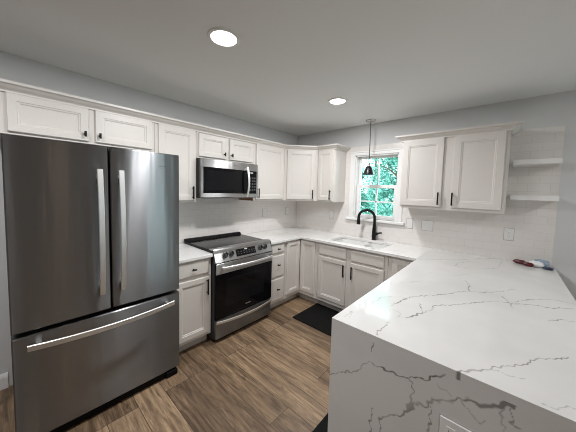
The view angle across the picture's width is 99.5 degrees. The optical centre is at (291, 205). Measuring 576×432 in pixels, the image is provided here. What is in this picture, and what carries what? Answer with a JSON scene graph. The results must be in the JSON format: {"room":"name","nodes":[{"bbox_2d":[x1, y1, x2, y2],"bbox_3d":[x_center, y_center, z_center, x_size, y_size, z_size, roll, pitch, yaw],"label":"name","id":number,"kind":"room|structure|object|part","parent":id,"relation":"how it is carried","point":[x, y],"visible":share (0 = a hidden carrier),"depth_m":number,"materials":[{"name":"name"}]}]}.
{"room":"kitchen","nodes":[
{"label":"kitchen","id":0,"kind":"room"},
{"bbox_2d":[0,51,297,385],"bbox_3d":[-2.129,0.131,1.888,0.156,2.485,6.800,5,5,41],"label":"wall","id":1,"kind":"structure","parent":0,"point":[205,216],"depth_m":2.62,"materials":[{"name":"white paint"}]},
{"bbox_2d":[0,372,8,390],"bbox_3d":[-3.206,1.369,0.668,0.016,0.115,3.170,5,5,41],"label":"baseboard","id":2,"kind":"structure","parent":1,"relation":"attached to","point":[4,384],"depth_m":1.83,"materials":[{"name":"white paint"}]},
{"bbox_2d":[0,91,153,151],"bbox_3d":[-1.671,-0.636,1.950,0.348,0.297,0.968,5,5,41],"label":"upper cabinet","id":3,"kind":"object","parent":1,"relation":"attached to","point":[20,115],"visible":0.96,"depth_m":1.79,"materials":[{"name":"paint"}]},
{"bbox_3d":[-1.698,-0.614,1.720,0.020,0.244,0.410,5,5,41],"label":"door","id":4,"kind":"part","parent":3,"relation":"part of","materials":[{"name":"paint"}]},
{"bbox_3d":[-1.400,-0.627,2.056,0.020,0.244,0.405,5,5,41],"label":"door","id":5,"kind":"part","parent":3,"relation":"part of","materials":[{"name":"paint"}]},
{"bbox_2d":[154,123,195,201],"bbox_3d":[-1.220,-0.424,2.476,0.352,0.765,0.400,5,5,41],"label":"upper cabinet","id":6,"kind":"object","parent":1,"relation":"attached to","point":[171,140],"visible":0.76,"depth_m":2.43,"materials":[{"name":"paint"}]},
{"bbox_2d":[196,132,253,163],"bbox_3d":[-0.827,-0.674,2.900,0.348,0.299,0.766,5,5,41],"label":"upper cabinet","id":7,"kind":"object","parent":1,"relation":"attached to","point":[208,146],"visible":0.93,"depth_m":2.75,"materials":[{"name":"paint"}]},
{"bbox_3d":[-0.860,-0.646,2.664,0.020,0.236,0.328,5,5,41],"label":"door","id":8,"kind":"part","parent":7,"relation":"part of","materials":[{"name":"paint"}]},
{"bbox_2d":[196,158,257,197],"bbox_3d":[-0.798,-0.308,2.890,0.450,0.422,0.760,5,5,41],"label":"microwave","id":9,"kind":"object","parent":7,"relation":"attached to","point":[214,178],"visible":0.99,"depth_m":2.72,"materials":[{"name":"grey metal"}]},
{"bbox_3d":[-0.735,-0.280,2.746,0.026,0.276,0.578,5,5,41],"label":"door glass","id":10,"kind":"part","parent":9,"relation":"part of","materials":[{"name":"black glass"}]},
{"bbox_3d":[-0.527,-0.288,2.913,0.072,0.354,0.026,5,5,41],"label":"handle","id":11,"kind":"part","parent":9,"relation":"part of","materials":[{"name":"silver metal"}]},
{"bbox_3d":[-0.495,-0.291,3.017,0.026,0.276,0.134,5,5,41],"label":"control panel","id":12,"kind":"part","parent":9,"relation":"part of","materials":[{"name":"black glass"}]},
{"bbox_3d":[-0.606,-0.658,2.950,0.020,0.236,0.342,5,5,41],"label":"door","id":13,"kind":"part","parent":7,"relation":"part of","materials":[{"name":"paint"}]},
{"bbox_2d":[179,198,295,243],"bbox_3d":[-0.714,0.138,3.375,0.006,0.586,2.400,5,5,41],"label":"tile backsplash","id":14,"kind":"structure","parent":1,"relation":"attached to","point":[205,216],"depth_m":3.26,"materials":[{"name":"white tile"}]},
{"bbox_2d":[239,144,284,200],"bbox_3d":[-0.388,-0.462,3.413,0.352,0.765,0.570,5,5,41],"label":"upper cabinet","id":15,"kind":"object","parent":1,"relation":"attached to","point":[269,160],"visible":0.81,"depth_m":3.31,"materials":[{"name":"paint"}]},
{"bbox_3d":[-0.603,-0.275,3.230,0.288,0.396,0.002,5,5,41],"label":"panel","id":16,"kind":"part","parent":15,"relation":"part of","materials":[{"name":"wood"}]},
{"bbox_3d":[-0.290,-0.447,3.327,0.020,0.710,0.512,5,5,41],"label":"door","id":17,"kind":"part","parent":15,"relation":"part of","materials":[{"name":"paint"}]},
{"bbox_2d":[262,209,265,216],"bbox_3d":[-0.414,0.106,3.700,0.008,0.126,0.080,5,5,41],"label":"wall outlet","id":18,"kind":"object","parent":1,"relation":"attached to","point":[263,210],"visible":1,"depth_m":3.69,"materials":[{"name":"grey plastic"}]},
{"bbox_2d":[285,207,288,214],"bbox_3d":[-0.074,0.082,4.082,0.008,0.126,0.080,5,5,41],"label":"wall switch","id":19,"kind":"object","parent":1,"relation":"attached to","point":[286,208],"visible":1,"depth_m":4.08,"materials":[{"name":"grey plastic"}]},
{"bbox_2d":[283,150,317,200],"bbox_3d":[0.124,-0.472,3.771,0.642,0.765,0.642,5,5,41],"label":"upper cabinet","id":20,"kind":"object","parent":1,"relation":"attached to","point":[300,166],"visible":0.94,"depth_m":3.55,"materials":[{"name":"paint"}]},
{"bbox_2d":[0,78,350,151],"bbox_3d":[-0.664,-0.806,2.713,3.426,0.062,0.632,-1,5,-36],"label":"crown molding","id":21,"kind":"structure","parent":20,"relation":"attached to","point":[9,86],"depth_m":2.07,"materials":[{"name":"paint"}]},
{"bbox_2d":[0,296,330,431],"bbox_3d":[0.132,1.624,-0.059,6.300,0.120,6.800,5,5,41],"label":"floor","id":22,"kind":"structure","parent":0,"point":[272,373],"depth_m":1.88,"materials":[{"name":"brown wood"}]},
{"bbox_2d":[1,134,178,431],"bbox_3d":[-1.463,0.492,1.866,0.867,1.803,0.908,5,5,41],"label":"refrigerator","id":23,"kind":"object","parent":22,"relation":"on","point":[92,231],"visible":1,"depth_m":1.54,"materials":[{"name":"grey metal"}]},
{"bbox_3d":[-1.383,0.158,1.474,0.078,1.081,0.450,5,5,41],"label":"door","id":24,"kind":"part","parent":23,"relation":"part of","materials":[{"name":"silver metal"}]},
{"bbox_3d":[-1.255,1.030,1.703,0.078,0.626,0.908,5,5,41],"label":"freezer drawer","id":25,"kind":"part","parent":23,"relation":"part of","materials":[{"name":"silver metal"}]},
{"bbox_3d":[-1.186,0.777,1.631,0.105,0.034,0.791,5,5,41],"label":"handle","id":26,"kind":"part","parent":23,"relation":"part of","materials":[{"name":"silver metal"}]},
{"bbox_3d":[-1.218,0.171,1.558,0.072,0.808,0.030,5,5,41],"label":"handle","id":27,"kind":"part","parent":23,"relation":"part of","materials":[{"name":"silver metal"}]},
{"bbox_3d":[-1.142,0.168,1.643,0.072,0.808,0.030,5,5,41],"label":"handle","id":28,"kind":"part","parent":23,"relation":"part of","materials":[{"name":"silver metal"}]},
{"bbox_3d":[-1.079,0.144,1.817,0.078,1.081,0.450,5,5,41],"label":"door","id":29,"kind":"part","parent":23,"relation":"part of","materials":[{"name":"silver metal"}]},
{"bbox_2d":[176,257,210,351],"bbox_3d":[-1.137,0.924,2.468,0.657,0.882,0.380,5,5,41],"label":"base cabinet","id":30,"kind":"object","parent":22,"relation":"on","point":[194,289],"visible":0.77,"depth_m":2.29,"materials":[{"name":"paint"}]},
{"bbox_3d":[-0.925,0.968,2.283,0.020,0.559,0.318,5,5,41],"label":"door","id":31,"kind":"part","parent":30,"relation":"part of","materials":[{"name":"paint"}]},
{"bbox_3d":[-0.914,0.588,2.259,0.020,0.134,0.318,5,5,41],"label":"drawer","id":32,"kind":"part","parent":30,"relation":"part of","materials":[{"name":"paint"}]},
{"bbox_2d":[179,243,212,263],"bbox_3d":[-1.131,0.467,2.443,0.640,0.031,0.386,5,5,41],"label":"countertop","id":33,"kind":"structure","parent":30,"relation":"on","point":[187,253],"depth_m":2.35,"materials":[{"name":"stone"}]},
{"bbox_2d":[184,232,272,341],"bbox_3d":[-0.713,0.870,2.859,0.759,0.962,0.762,5,5,41],"label":"range","id":34,"kind":"object","parent":22,"relation":"on","point":[241,265],"visible":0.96,"depth_m":2.62,"materials":[{"name":"grey metal"}]},
{"bbox_2d":[184,232,261,252],"bbox_3d":[-0.749,0.409,2.873,0.628,0.046,0.762,5,5,41],"label":"cooktop","id":35,"kind":"object","parent":34,"relation":"in","point":[234,241],"depth_m":2.77,"materials":[{"name":"black glass"}]},
{"bbox_3d":[-0.552,1.337,2.736,0.045,0.037,0.734,5,5,41],"label":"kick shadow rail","id":36,"kind":"part","parent":34,"relation":"part of","materials":[{"name":"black metal"}]},
{"bbox_3d":[-0.527,0.483,2.678,0.130,0.131,0.762,5,5,41],"label":"control panel","id":37,"kind":"part","parent":34,"relation":"part of","materials":[{"name":"silver metal"}]},
{"bbox_3d":[-0.515,1.227,2.698,0.035,0.191,0.746,5,5,41],"label":"storage drawer","id":38,"kind":"part","parent":34,"relation":"part of","materials":[{"name":"silver metal"}]},
{"bbox_3d":[-0.502,0.839,2.671,0.038,0.566,0.750,5,5,41],"label":"oven door","id":39,"kind":"part","parent":34,"relation":"part of","materials":[{"name":"black glass"}]},
{"bbox_3d":[-0.478,1.154,2.663,0.070,0.032,0.736,5,5,41],"label":"handle","id":40,"kind":"part","parent":34,"relation":"part of","materials":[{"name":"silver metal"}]},
{"bbox_3d":[-0.499,0.480,2.656,0.046,0.092,0.260,5,5,41],"label":"display panel","id":41,"kind":"part","parent":34,"relation":"part of","materials":[{"name":"black glass"}]},
{"bbox_3d":[-0.452,0.601,2.616,0.083,0.026,0.666,5,5,41],"label":"handle","id":42,"kind":"part","parent":34,"relation":"part of","materials":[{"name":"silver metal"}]},
{"bbox_2d":[270,242,284,308],"bbox_3d":[-0.401,0.889,3.299,0.654,0.882,0.300,5,5,41],"label":"base cabinet","id":43,"kind":"object","parent":22,"relation":"on","point":[278,259],"visible":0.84,"depth_m":3.11,"materials":[{"name":"paint"}]},
{"bbox_3d":[-0.188,1.069,3.125,0.020,0.278,0.228,5,5,41],"label":"drawer","id":44,"kind":"part","parent":43,"relation":"part of","materials":[{"name":"paint"}]},
{"bbox_3d":[-0.180,0.765,3.105,0.020,0.276,0.228,5,5,41],"label":"drawer","id":45,"kind":"part","parent":43,"relation":"part of","materials":[{"name":"paint"}]},
{"bbox_3d":[-0.174,0.542,3.091,0.020,0.110,0.228,5,5,41],"label":"drawer","id":46,"kind":"part","parent":43,"relation":"part of","materials":[{"name":"paint"}]},
{"bbox_2d":[280,239,319,303],"bbox_3d":[0.099,0.879,3.669,0.910,0.882,0.910,5,5,41],"label":"base cabinet","id":47,"kind":"object","parent":22,"relation":"on","point":[301,255],"visible":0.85,"depth_m":3.34,"materials":[{"name":"paint"}]},
{"bbox_3d":[0.018,0.833,3.335,0.020,0.712,0.262,5,5,41],"label":"door","id":48,"kind":"part","parent":47,"relation":"part of","materials":[{"name":"paint"}]},
{"bbox_3d":[0.216,0.837,3.353,0.246,0.712,0.020,5,5,41],"label":"door","id":49,"kind":"part","parent":47,"relation":"part of","materials":[{"name":"paint"}]},
{"bbox_2d":[243,227,431,260],"bbox_3d":[0.464,0.465,3.124,2.124,0.031,1.216,5,5,41],"label":"countertop","id":50,"kind":"structure","parent":47,"relation":"on","point":[398,250],"depth_m":3.19,"materials":[{"name":"stone"}]},
{"bbox_2d":[335,238,386,248],"bbox_3d":[0.876,0.595,3.142,0.706,0.202,0.421,5,5,41],"label":"sink","id":51,"kind":"object","parent":50,"relation":"in","point":[350,241],"visible":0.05,"depth_m":3.32,"materials":[{"name":"white"}]},
{"bbox_3d":[0.764,0.586,3.241,0.406,0.202,0.421,5,5,41],"label":"bowl","id":52,"kind":"part","parent":51,"relation":"part of","materials":[{"name":"white"}]},
{"bbox_3d":[1.030,0.608,3.006,0.296,0.202,0.421,5,5,41],"label":"bowl","id":53,"kind":"part","parent":51,"relation":"part of","materials":[{"name":"white"}]},
{"bbox_2d":[357,209,381,239],"bbox_3d":[1.048,0.247,3.286,0.330,0.416,0.082,3,4,21],"label":"faucet","id":54,"kind":"object","parent":50,"relation":"on","point":[374,233],"visible":1,"depth_m":3.26,"materials":[{"name":"black metal"}]},
{"bbox_3d":[1.014,0.150,3.292,0.242,0.226,0.036,2,4,13],"label":"spout","id":55,"kind":"part","parent":54,"relation":"part of","materials":[{"name":"black metal"}]},
{"bbox_2d":[292,303,338,335],"bbox_3d":[0.447,1.372,2.930,0.715,0.012,0.520,5,5,41],"label":"floor mat","id":56,"kind":"object","parent":22,"relation":"on","point":[317,316],"visible":0.52,"depth_m":2.97,"materials":[{"name":"black rubber"}]},
{"bbox_2d":[312,413,327,431],"bbox_3d":[0.468,1.454,1.676,0.355,0.012,0.850,5,5,41],"label":"floor mat","id":57,"kind":"object","parent":22,"relation":"on","point":[322,426],"visible":0.02,"depth_m":1.60,"materials":[{"name":"black rubber"}]},
{"bbox_2d":[317,238,388,311],"bbox_3d":[0.869,0.933,3.156,0.918,0.882,0.657,5,5,41],"label":"base cabinet","id":58,"kind":"object","parent":22,"relation":"on","point":[344,275],"visible":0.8,"depth_m":2.96,"materials":[{"name":"paint"}]},
{"bbox_3d":[0.504,0.941,3.102,0.401,0.554,0.020,5,5,41],"label":"door","id":59,"kind":"part","parent":58,"relation":"part of","materials":[{"name":"paint"}]},
{"bbox_3d":[0.515,0.577,3.077,0.397,0.128,0.020,5,5,41],"label":"drawer","id":60,"kind":"part","parent":58,"relation":"part of","materials":[{"name":"paint"}]},
{"bbox_3d":[0.850,0.970,2.796,0.398,0.554,0.020,5,5,41],"label":"door","id":61,"kind":"part","parent":58,"relation":"part of","materials":[{"name":"paint"}]},
{"bbox_3d":[0.858,0.605,2.774,0.394,0.128,0.020,5,5,41],"label":"drawer","id":62,"kind":"part","parent":58,"relation":"part of","materials":[{"name":"paint"}]},
{"bbox_2d":[388,256,412,278],"bbox_3d":[1.359,0.972,2.746,0.358,0.882,0.622,5,5,41],"label":"base cabinet","id":63,"kind":"object","parent":22,"relation":"on","point":[395,265],"visible":0.08,"depth_m":2.56,"materials":[{"name":"paint"}]},
{"bbox_3d":[1.167,0.920,2.512,0.273,0.706,0.020,5,5,41],"label":"door","id":64,"kind":"part","parent":63,"relation":"part of","materials":[{"name":"paint"}]},
{"bbox_2d":[328,248,575,431],"bbox_3d":[1.288,1.018,1.758,0.982,0.914,2.196,5,5,41],"label":"countertop","id":65,"kind":"structure","parent":22,"relation":"on","point":[482,343],"depth_m":1.11,"materials":[{"name":"white stone"}]},
{"bbox_3d":[0.569,1.067,0.950,0.982,0.883,0.030,5,5,41],"label":"waterfall panel","id":66,"kind":"part","parent":65,"relation":"part of","materials":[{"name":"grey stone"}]},
{"bbox_2d":[438,413,473,431],"bbox_3d":[0.604,0.851,0.884,0.126,0.126,0.008,5,5,41],"label":"wall outlet","id":67,"kind":"object","parent":65,"relation":"attached to","point":[445,424],"visible":1,"depth_m":0.90,"materials":[{"name":"grey plastic"}]},
{"bbox_2d":[446,426,455,431],"bbox_3d":[0.585,0.850,0.898,0.033,0.068,0.004,5,5,41],"label":"receptacle","id":68,"kind":"object","parent":67,"relation":"attached to","point":[448,428],"depth_m":0.90,"materials":[{"name":"grey plastic"}]},
{"bbox_2d":[513,259,525,263],"bbox_3d":[2.170,0.527,2.321,0.070,0.039,0.085,0,4,-28],"label":"packet","id":69,"kind":"object","parent":65,"relation":"on","point":[519,261],"visible":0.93,"depth_m":2.30,"materials":[{"name":"red plastic"}]},
{"bbox_2d":[523,262,533,266],"bbox_3d":[2.171,0.534,2.233,0.055,0.036,0.075,-1,4,-34],"label":"packet","id":70,"kind":"object","parent":65,"relation":"on","point":[524,263],"visible":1,"depth_m":2.21,"materials":[{"name":"red plastic"}]},
{"bbox_2d":[529,260,544,267],"bbox_3d":[2.227,0.528,2.217,0.065,0.054,0.105,-1,5,-35],"label":"packet","id":71,"kind":"object","parent":65,"relation":"on","point":[538,264],"visible":0.84,"depth_m":2.19,"materials":[{"name":"white plastic"}]},
{"bbox_2d":[534,259,549,266],"bbox_3d":[2.300,0.523,2.241,0.060,0.066,0.110,-2,5,-43],"label":"packet","id":72,"kind":"object","parent":65,"relation":"on","point":[546,263],"visible":0.62,"depth_m":2.21,"materials":[{"name":"blue plastic"}]},
{"bbox_2d":[0,0,575,135],"bbox_3d":[0.202,-0.975,-0.228,6.300,0.120,6.800,5,5,41],"label":"ceiling","id":73,"kind":"structure","parent":0,"point":[390,60],"depth_m":1.64,"materials":[{"name":"white paint"}]},
{"bbox_2d":[207,27,239,47],"bbox_3d":[-0.420,-1.041,1.513,0.200,0.007,0.200,5,5,41],"label":"recessed light","id":74,"kind":"object","parent":73,"relation":"in","point":[220,36],"visible":1,"depth_m":1.50,"materials":[{"name":"white plastic"}]},
{"bbox_2d":[328,97,346,104],"bbox_3d":[0.476,-1.082,2.522,0.200,0.007,0.200,5,5,41],"label":"recessed light","id":75,"kind":"object","parent":73,"relation":"in","point":[334,101],"visible":1,"depth_m":2.52,"materials":[{"name":"white plastic"}]},
{"bbox_2d":[363,119,375,174],"bbox_3d":[1.020,-0.762,3.179,0.152,0.702,0.152,5,5,41],"label":"pendant lamp","id":76,"kind":"object","parent":73,"relation":"hanging from","point":[368,170],"visible":1,"depth_m":3.16,"materials":[{"name":"black metal"}]},
{"bbox_3d":[1.012,-0.468,3.198,0.152,0.112,0.152,5,5,41],"label":"lamp shade","id":77,"kind":"part","parent":76,"relation":"part of","materials":[{"name":"grey metal"}]},
{"bbox_3d":[1.021,-0.820,3.175,0.010,0.535,0.011,5,5,41],"label":"rod","id":78,"kind":"part","parent":76,"relation":"part of","materials":[{"name":"grey metal"}]},
{"bbox_2d":[296,90,575,300],"bbox_3d":[2.372,0.222,2.339,6.000,2.485,0.156,5,5,41],"label":"wall","id":79,"kind":"structure","parent":0,"point":[544,230],"depth_m":2.41,"materials":[{"name":"white paint"}]},
{"bbox_2d":[317,149,345,201],"bbox_3d":[0.571,-0.447,3.569,0.293,0.765,0.352,5,5,41],"label":"upper cabinet","id":80,"kind":"object","parent":79,"relation":"attached to","point":[331,163],"visible":0.92,"depth_m":3.47,"materials":[{"name":"paint"}]},
{"bbox_3d":[0.482,-0.435,3.473,0.256,0.710,0.020,5,5,41],"label":"door","id":81,"kind":"part","parent":80,"relation":"part of","materials":[{"name":"paint"}]},
{"bbox_2d":[330,211,333,218],"bbox_3d":[0.623,0.140,3.780,0.080,0.126,0.008,5,5,41],"label":"wall outlet","id":82,"kind":"object","parent":79,"relation":"attached to","point":[331,212],"visible":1,"depth_m":3.77,"materials":[{"name":"grey plastic"}]},
{"bbox_2d":[345,148,403,224],"bbox_3d":[1.167,-0.269,3.353,0.815,0.969,0.190,5,5,41],"label":"window","id":83,"kind":"structure","parent":79,"relation":"in","point":[355,200],"depth_m":3.38,"materials":[{"name":"white paint"}]},
{"bbox_3d":[1.124,0.199,3.350,0.815,0.034,0.100,5,5,41],"label":"sill","id":84,"kind":"part","parent":83,"relation":"part of","materials":[{"name":"white paint"}]},
{"bbox_3d":[1.175,-0.061,3.383,0.569,0.459,0.032,5,5,41],"label":"sash","id":85,"kind":"part","parent":83,"relation":"part of","materials":[{"name":"white paint"}]},
{"bbox_3d":[1.209,-0.467,3.383,0.569,0.440,0.032,5,5,41],"label":"sash","id":86,"kind":"part","parent":83,"relation":"part of","materials":[{"name":"white paint"}]},
{"bbox_2d":[406,218,412,228],"bbox_3d":[1.467,0.218,3.032,0.080,0.126,0.008,5,5,41],"label":"wall switch","id":87,"kind":"object","parent":79,"relation":"attached to","point":[409,222],"visible":1,"depth_m":3.03,"materials":[{"name":"grey plastic"}]},
{"bbox_2d":[421,220,432,231],"bbox_3d":[1.614,0.234,2.902,0.126,0.126,0.008,5,5,41],"label":"wall switch","id":88,"kind":"object","parent":79,"relation":"attached to","point":[426,225],"visible":1,"depth_m":2.90,"materials":[{"name":"grey plastic"}]},
{"bbox_2d":[296,125,564,266],"bbox_3d":[1.248,-0.160,3.221,3.094,1.306,0.006,5,5,41],"label":"tile backsplash","id":89,"kind":"structure","parent":79,"relation":"attached to","point":[534,222],"depth_m":2.49,"materials":[{"name":"white tile"}]},
{"bbox_2d":[400,131,511,213],"bbox_3d":[1.684,-0.347,2.584,0.920,0.777,0.352,5,5,41],"label":"upper cabinet","id":90,"kind":"object","parent":79,"relation":"attached to","point":[468,173],"visible":0.97,"depth_m":2.42,"materials":[{"name":"paint"}]},
{"bbox_3d":[1.413,-0.357,2.650,0.398,0.714,0.020,5,5,41],"label":"door","id":91,"kind":"part","parent":90,"relation":"part of","materials":[{"name":"paint"}]},
{"bbox_2d":[395,121,522,142],"bbox_3d":[1.691,-0.733,2.555,1.053,0.062,0.364,5,5,41],"label":"crown molding","id":92,"kind":"structure","parent":90,"relation":"attached to","point":[515,127],"depth_m":2.35,"materials":[{"name":"paint"}]},
{"bbox_3d":[1.773,-0.327,2.331,0.390,0.714,0.020,5,5,41],"label":"door","id":93,"kind":"part","parent":90,"relation":"part of","materials":[{"name":"paint"}]},
{"bbox_2d":[503,228,514,240],"bbox_3d":[2.159,0.282,2.421,0.080,0.126,0.008,5,5,41],"label":"wall outlet","id":94,"kind":"object","parent":79,"relation":"attached to","point":[508,234],"visible":1,"depth_m":2.42,"materials":[{"name":"grey plastic"}]},
{"bbox_2d":[510,195,558,200],"bbox_3d":[2.212,-0.074,2.235,0.309,0.045,0.194,5,5,41],"label":"floating shelf","id":95,"kind":"object","parent":79,"relation":"attached to","point":[512,197],"visible":1,"depth_m":2.16,"materials":[{"name":"white paint"}]},
{"bbox_2d":[513,158,562,166],"bbox_3d":[2.220,-0.393,2.214,0.309,0.045,0.194,5,5,41],"label":"floating shelf","id":96,"kind":"object","parent":79,"relation":"attached to","point":[551,161],"visible":1,"depth_m":2.15,"materials":[{"name":"white paint"}]},
{"label":"outside","id":97,"kind":"structure","parent":0,"visible":0},
{"bbox_3d":[6.634,1.721,13.346,26.000,0.100,21.840,5,5,41],"label":"ground","id":98,"kind":"structure","parent":97,"visible":0},
{"bbox_2d":[360,171,373,214],"bbox_3d":[1.802,-0.451,8.685,2.276,4.584,2.060,5,5,41],"label":"tree","id":99,"kind":"object","parent":98,"relation":"on","point":[364,204],"visible":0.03,"depth_m":8.44,"materials":[{"name":"green plant"}]},
{"bbox_2d":[361,158,396,215],"bbox_3d":[4.173,-1.513,11.370,3.327,6.480,3.613,5,5,41],"label":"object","id":100,"kind":"object","parent":98,"relation":"on","point":[370,177],"visible":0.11,"depth_m":11.01,"materials":[{"name":"green plant"}]},
{"bbox_2d":[368,157,397,215],"bbox_3d":[3.338,-0.344,7.471,2.254,4.610,2.492,3,4,20],"label":"tree","id":101,"kind":"object","parent":98,"relation":"on","point":[381,195],"visible":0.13,"depth_m":7.53,"materials":[{"name":"green plant"}]}
]}

